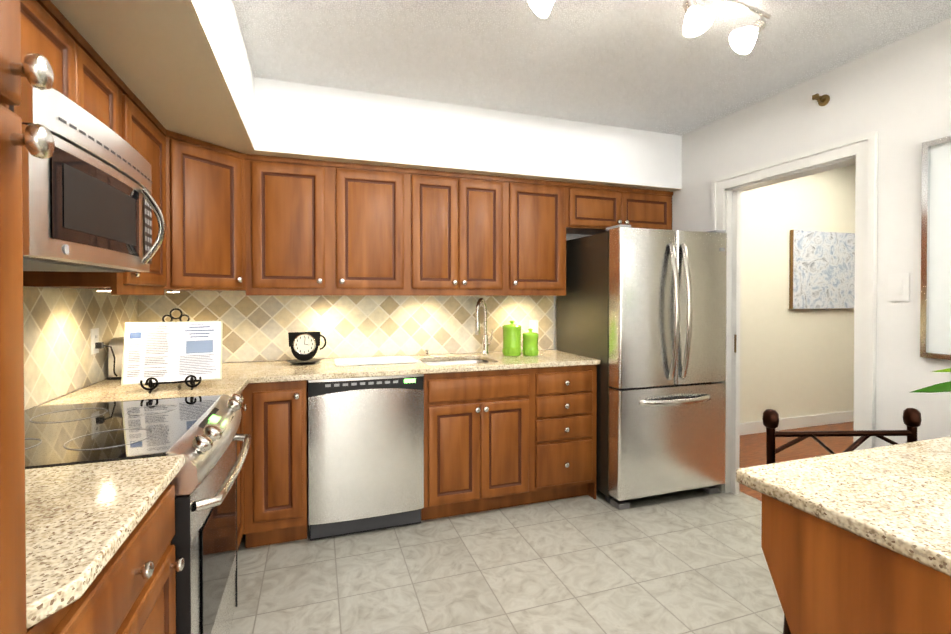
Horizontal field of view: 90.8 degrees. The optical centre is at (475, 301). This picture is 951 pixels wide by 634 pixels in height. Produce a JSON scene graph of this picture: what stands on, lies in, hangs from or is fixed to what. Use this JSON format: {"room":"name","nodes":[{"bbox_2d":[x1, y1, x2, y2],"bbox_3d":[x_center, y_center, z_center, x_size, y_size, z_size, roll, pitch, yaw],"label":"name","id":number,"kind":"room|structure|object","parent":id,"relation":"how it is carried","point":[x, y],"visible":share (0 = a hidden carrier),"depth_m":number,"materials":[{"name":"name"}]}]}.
{"room":"kitchen","nodes":[
{"label":"kitchen","id":0,"kind":"room"},
{"bbox_2d":[26,287,106,409],"bbox_3d":[-1.017,0.063,-0.299,0.120,2.530,6.400,0,1,-19],"label":"wall","id":1,"kind":"structure","parent":0,"point":[77,389],"depth_m":1.96,"materials":[{"name":"white paint"}]},
{"bbox_2d":[23,287,142,409],"bbox_3d":[-1.578,0.149,1.561,0.008,0.482,2.490,0,1,-19],"label":"tile backsplash","id":2,"kind":"structure","parent":1,"relation":"attached to","point":[59,325],"depth_m":1.96,"materials":[{"name":"beige tile"}]},
{"bbox_2d":[91,328,117,376],"bbox_3d":[-1.759,0.248,2.230,0.076,0.241,0.114,0,1,-19],"label":"outlet","id":3,"kind":"object","parent":2,"relation":"attached to","point":[96,345],"visible":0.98,"depth_m":2.20,"materials":[{"name":"white plastic"}]},
{"bbox_2d":[50,0,681,191],"bbox_3d":[0.391,-1.019,1.330,3.600,0.400,4.200,0,1,-19],"label":"soffit","id":4,"kind":"structure","parent":0,"point":[183,67],"depth_m":2.69,"materials":[{"name":"white paint"}]},
{"bbox_2d":[20,0,99,290],"bbox_3d":[-1.257,-0.416,1.138,0.349,0.798,0.470,0,1,-19],"label":"upper cabinet","id":5,"kind":"object","parent":4,"relation":"hanging from","point":[45,31],"depth_m":1.36,"materials":[{"name":"brown wood"}]},
{"bbox_2d":[9,77,165,271],"bbox_3d":[-1.221,-0.288,1.308,0.500,0.381,0.760,0,1,-19],"label":"microwave","id":6,"kind":"object","parent":5,"relation":"attached to","point":[89,203],"visible":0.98,"depth_m":1.18,"materials":[{"name":"grey metal"}]},
{"bbox_2d":[96,52,139,294],"bbox_3d":[-1.390,-0.420,1.529,0.349,0.798,0.355,0,1,-19],"label":"upper cabinet","id":7,"kind":"object","parent":4,"relation":"hanging from","point":[117,107],"depth_m":1.73,"materials":[{"name":"brown wood"}]},
{"bbox_2d":[140,101,179,294],"bbox_3d":[-1.531,-0.425,1.946,0.349,0.798,0.527,0,1,-19],"label":"upper cabinet","id":8,"kind":"object","parent":4,"relation":"hanging from","point":[157,144],"depth_m":2.19,"materials":[{"name":"brown wood"}]},
{"bbox_2d":[176,136,247,291],"bbox_3d":[-1.397,-0.431,2.454,0.281,0.716,0.281,0,1,-19],"label":"upper cabinet","id":9,"kind":"object","parent":4,"relation":"hanging from","point":[209,177],"depth_m":2.45,"materials":[{"name":"brown wood"}]},
{"bbox_2d":[248,154,331,294],"bbox_3d":[-1.112,-0.434,2.857,0.427,0.798,0.349,0,1,-19],"label":"upper cabinet","id":10,"kind":"object","parent":4,"relation":"hanging from","point":[250,224],"depth_m":2.72,"materials":[{"name":"brown wood"}]},
{"bbox_2d":[332,162,411,295],"bbox_3d":[-0.689,-0.435,3.000,0.465,0.798,0.349,0,1,-19],"label":"upper cabinet","id":11,"kind":"object","parent":4,"relation":"hanging from","point":[372,204],"depth_m":2.87,"materials":[{"name":"brown wood"}]},
{"bbox_2d":[412,169,511,295],"bbox_3d":[-0.153,-0.437,3.182,0.669,0.798,0.349,0,1,-19],"label":"upper cabinet","id":12,"kind":"object","parent":4,"relation":"hanging from","point":[462,222],"depth_m":3.05,"materials":[{"name":"brown wood"}]},
{"bbox_2d":[512,178,571,295],"bbox_3d":[0.382,-0.439,3.364,0.460,0.798,0.349,0,1,-19],"label":"upper cabinet","id":13,"kind":"object","parent":4,"relation":"hanging from","point":[541,209],"depth_m":3.24,"materials":[{"name":"brown wood"}]},
{"bbox_2d":[572,183,672,234],"bbox_3d":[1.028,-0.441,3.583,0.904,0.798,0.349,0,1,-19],"label":"upper cabinet","id":14,"kind":"object","parent":4,"relation":"hanging from","point":[595,208],"depth_m":3.44,"materials":[{"name":"brown wood"}]},
{"bbox_2d":[164,234,589,498],"bbox_3d":[-0.304,0.025,3.386,3.840,2.530,0.120,0,1,-19],"label":"wall","id":15,"kind":"structure","parent":0,"point":[571,236],"depth_m":3.64,"materials":[{"name":"white paint"}]},
{"bbox_2d":[139,291,553,361],"bbox_3d":[-0.692,0.154,3.187,2.733,0.440,0.008,0,1,-19],"label":"tile backsplash","id":16,"kind":"structure","parent":15,"relation":"attached to","point":[255,327],"depth_m":3.14,"materials":[{"name":"beige tile"}]},
{"bbox_2d":[529,320,537,332],"bbox_3d":[0.445,0.203,3.561,0.072,0.118,0.011,0,1,-19],"label":"outlet","id":17,"kind":"object","parent":15,"relation":"attached to","point":[533,324],"visible":0.81,"depth_m":3.56,"materials":[{"name":"white plastic"}]},
{"bbox_2d":[230,421,853,633],"bbox_3d":[2.363,1.340,0.957,7.320,0.050,6.820,0,1,-19],"label":"floor","id":18,"kind":"structure","parent":0,"point":[691,561],"depth_m":2.25,"materials":[{"name":"tile"}]},
{"bbox_2d":[0,0,54,633],"bbox_3d":[-0.758,0.258,0.210,0.692,2.128,0.593,0,1,-19],"label":"pantry cabinet","id":19,"kind":"object","parent":18,"relation":"on","point":[37,72],"visible":1,"depth_m":0.56,"materials":[{"name":"brown wood"}]},
{"bbox_2d":[27,484,184,633],"bbox_3d":[-0.962,0.875,0.809,0.688,0.883,0.657,0,1,-19],"label":"base cabinet","id":20,"kind":"object","parent":18,"relation":"on","point":[131,589],"visible":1,"depth_m":0.93,"materials":[{"name":"brown wood"}]},
{"bbox_2d":[25,454,184,628],"bbox_3d":[-0.969,0.416,0.802,0.673,0.030,0.658,0,1,-19],"label":"countertop","id":21,"kind":"structure","parent":20,"relation":"on","point":[83,521],"depth_m":0.87,"materials":[{"name":"stone"}]},
{"bbox_2d":[24,393,250,633],"bbox_3d":[-1.153,0.841,1.498,0.749,0.937,0.761,0,1,-19],"label":"range","id":22,"kind":"object","parent":18,"relation":"on","point":[201,434],"visible":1,"depth_m":1.41,"materials":[{"name":"silver metal"}]},
{"bbox_2d":[237,391,246,551],"bbox_3d":[-1.490,0.859,2.358,0.684,0.883,1.076,0,1,-19],"label":"base cabinet","id":23,"kind":"object","parent":18,"relation":"on","point":[240,503],"visible":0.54,"depth_m":2.25,"materials":[{"name":"brown wood"}]},
{"bbox_2d":[243,380,308,547],"bbox_3d":[-1.131,0.855,2.703,0.306,0.884,0.654,0,1,-19],"label":"base cabinet","id":24,"kind":"object","parent":18,"relation":"on","point":[276,464],"depth_m":2.43,"materials":[{"name":"brown wood"}]},
{"bbox_2d":[38,349,599,405],"bbox_3d":[-0.520,0.397,2.683,2.733,0.030,1.076,0,1,-19],"label":"countertop","id":25,"kind":"structure","parent":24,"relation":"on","point":[237,377],"depth_m":2.59,"materials":[{"name":"beige stone"}]},
{"bbox_2d":[107,337,123,379],"bbox_3d":[-1.676,0.282,2.424,0.319,0.202,0.183,0,1,-19],"label":"toaster","id":26,"kind":"object","parent":25,"relation":"on","point":[116,344],"visible":0.29,"depth_m":2.30,"materials":[{"name":"silver metal"}]},
{"bbox_2d":[121,308,222,392],"bbox_3d":[-1.347,0.208,2.108,0.380,0.353,0.289,0,1,-19],"label":"cookbook","id":27,"kind":"object","parent":25,"relation":"on","point":[155,354],"visible":1,"depth_m":2.07,"materials":[{"name":"white paper"}]},
{"bbox_2d":[287,332,325,363],"bbox_3d":[-1.032,0.283,2.867,0.227,0.190,0.200,0,1,-19],"label":"clock","id":28,"kind":"object","parent":25,"relation":"on","point":[304,346],"visible":1,"depth_m":2.85,"materials":[{"name":"black ceramic"}]},
{"bbox_2d":[334,355,418,365],"bbox_3d":[-0.633,0.374,2.966,0.495,0.006,0.330,0,1,-19],"label":"glass cutting board","id":29,"kind":"object","parent":25,"relation":"on","point":[354,361],"visible":0.98,"depth_m":2.94,"materials":[{"name":"white glass"}]},
{"bbox_2d":[423,360,490,364],"bbox_3d":[-0.115,0.506,3.022,0.484,0.192,0.394,0,1,-19],"label":"sink basin","id":30,"kind":"object","parent":25,"relation":"in","point":[455,362],"visible":0.08,"depth_m":3.20,"materials":[{"name":"silver metal"}]},
{"bbox_2d":[475,298,492,353],"bbox_3d":[0.053,0.176,3.260,0.171,0.397,0.181,0,1,-19],"label":"gooseneck faucet","id":31,"kind":"object","parent":25,"relation":"on","point":[485,343],"visible":1,"depth_m":3.31,"materials":[{"name":"silver metal"}]},
{"bbox_2d":[502,321,521,355],"bbox_3d":[0.253,0.254,3.256,0.135,0.241,0.132,0,1,-19],"label":"canister","id":32,"kind":"object","parent":25,"relation":"on","point":[511,338],"visible":1,"depth_m":3.20,"materials":[{"name":"green ceramic"}]},
{"bbox_2d":[522,328,538,355],"bbox_3d":[0.381,0.281,3.252,0.115,0.186,0.112,0,1,-19],"label":"canister","id":33,"kind":"object","parent":25,"relation":"on","point":[530,342],"visible":1,"depth_m":3.21,"materials":[{"name":"green ceramic"}]},
{"bbox_2d":[308,374,423,539],"bbox_3d":[-0.677,0.854,2.837,0.621,0.883,0.576,0,1,-19],"label":"dishwasher","id":34,"kind":"object","parent":18,"relation":"on","point":[366,450],"visible":0.92,"depth_m":2.56,"materials":[{"name":"grey metal"}]},
{"bbox_2d":[421,368,538,520],"bbox_3d":[-0.063,0.851,3.066,0.681,0.884,0.654,0,1,-19],"label":"base cabinet","id":35,"kind":"object","parent":18,"relation":"on","point":[496,439],"depth_m":2.79,"materials":[{"name":"brown wood"}]},
{"bbox_2d":[539,365,596,501],"bbox_3d":[0.480,0.850,3.250,0.465,0.884,0.654,0,1,-19],"label":"base cabinet","id":36,"kind":"object","parent":18,"relation":"on","point":[567,394],"depth_m":2.98,"materials":[{"name":"brown wood"}]},
{"bbox_2d":[557,224,726,509],"bbox_3d":[1.164,0.409,3.324,0.854,1.763,0.859,0,1,-19],"label":"refrigerator","id":37,"kind":"object","parent":18,"relation":"on","point":[642,315],"visible":1,"depth_m":2.98,"materials":[{"name":"grey metal"}]},
{"bbox_2d":[762,408,921,633],"bbox_3d":[1.153,0.821,1.277,0.508,0.983,0.497,0,1,-19],"label":"bar stool","id":38,"kind":"object","parent":18,"relation":"on","point":[912,419],"visible":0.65,"depth_m":1.43,"materials":[{"name":"brown metal"}]},
{"bbox_2d":[761,493,950,633],"bbox_3d":[1.723,0.878,0.454,1.648,0.883,1.846,0,1,-19],"label":"base cabinet","id":39,"kind":"object","parent":18,"relation":"on","point":[828,578],"visible":0.8,"depth_m":0.89,"materials":[{"name":"brown wood"}]},
{"bbox_2d":[736,436,950,575],"bbox_3d":[1.706,0.420,0.478,1.663,0.030,1.912,0,1,-19],"label":"countertop","id":40,"kind":"structure","parent":39,"relation":"on","point":[896,498],"depth_m":0.99,"materials":[{"name":"stone"}]},
{"bbox_2d":[912,368,950,392],"bbox_3d":[1.844,0.075,1.212,0.850,0.641,0.745,0,1,-19],"label":"potted plant","id":41,"kind":"object","parent":40,"relation":"on","point":[943,387],"visible":1,"depth_m":1.42,"materials":[{"name":"green plant"}]},
{"bbox_2d":[233,0,950,135],"bbox_3d":[0.744,-1.248,0.286,3.840,0.080,6.640,0,1,-19],"label":"ceiling","id":42,"kind":"structure","parent":0,"point":[645,65],"depth_m":2.30,"materials":[{"name":"white paint"}]},
{"bbox_2d":[528,0,770,54],"bbox_3d":[0.648,-1.115,1.751,1.203,0.213,0.229,0,1,-19],"label":"track light","id":43,"kind":"object","parent":42,"relation":"hanging from","point":[698,20],"visible":1,"depth_m":1.77,"materials":[{"name":"silver metal"}]},
{"bbox_2d":[740,164,855,422],"bbox_3d":[3.090,-0.114,4.727,3.450,2.780,0.120,0,1,-19],"label":"wall","id":44,"kind":"structure","parent":0,"point":[796,362],"depth_m":4.65,"materials":[{"name":"beige paint"}]},
{"bbox_2d":[740,410,853,434],"bbox_3d":[3.150,1.221,4.687,3.430,0.110,0.018,0,1,-19],"label":"baseboard","id":45,"kind":"structure","parent":44,"relation":"attached to","point":[798,422],"depth_m":4.73,"materials":[{"name":"white paint"}]},
{"bbox_2d":[789,230,854,308],"bbox_3d":[3.580,-0.318,4.806,0.930,0.785,0.039,0,1,-19],"label":"painting","id":46,"kind":"object","parent":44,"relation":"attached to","point":[822,270],"visible":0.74,"depth_m":4.76,"materials":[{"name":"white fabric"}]},
{"bbox_2d":[672,18,950,446],"bbox_3d":[2.457,-0.116,1.038,0.120,2.860,6.700,0,1,-19],"label":"wall","id":47,"kind":"structure","parent":0,"point":[896,95],"depth_m":2.26,"materials":[{"name":"white paint"}]},
{"bbox_2d":[712,131,877,494],"bbox_3d":[1.852,0.231,2.783,0.146,2.130,0.992,0,1,-19],"label":"door frame","id":48,"kind":"structure","parent":47,"relation":"attached to","point":[860,152],"depth_m":2.50,"materials":[{"name":"white paint"}]},
{"bbox_2d":[812,93,829,105],"bbox_3d":[1.848,-1.083,2.517,0.072,0.060,0.060,0,1,-19],"label":"sprinkler","id":49,"kind":"object","parent":47,"relation":"attached to","point":[823,100],"visible":1,"depth_m":2.51,"materials":[{"name":"gold metal"}]},
{"bbox_2d":[888,273,909,300],"bbox_3d":[1.990,-0.065,2.205,0.011,0.130,0.085,0,1,-19],"label":"switch plate","id":50,"kind":"object","parent":47,"relation":"attached to","point":[898,287],"visible":1,"depth_m":2.20,"materials":[{"name":"white plastic"}]},
{"bbox_2d":[920,136,950,359],"bbox_3d":[2.127,-0.226,1.773,0.028,0.960,0.707,0,1,-19],"label":"framed mirror","id":51,"kind":"object","parent":47,"relation":"attached to","point":[935,323],"visible":1,"depth_m":2.06,"materials":[{"name":"white mirror"}]}
]}

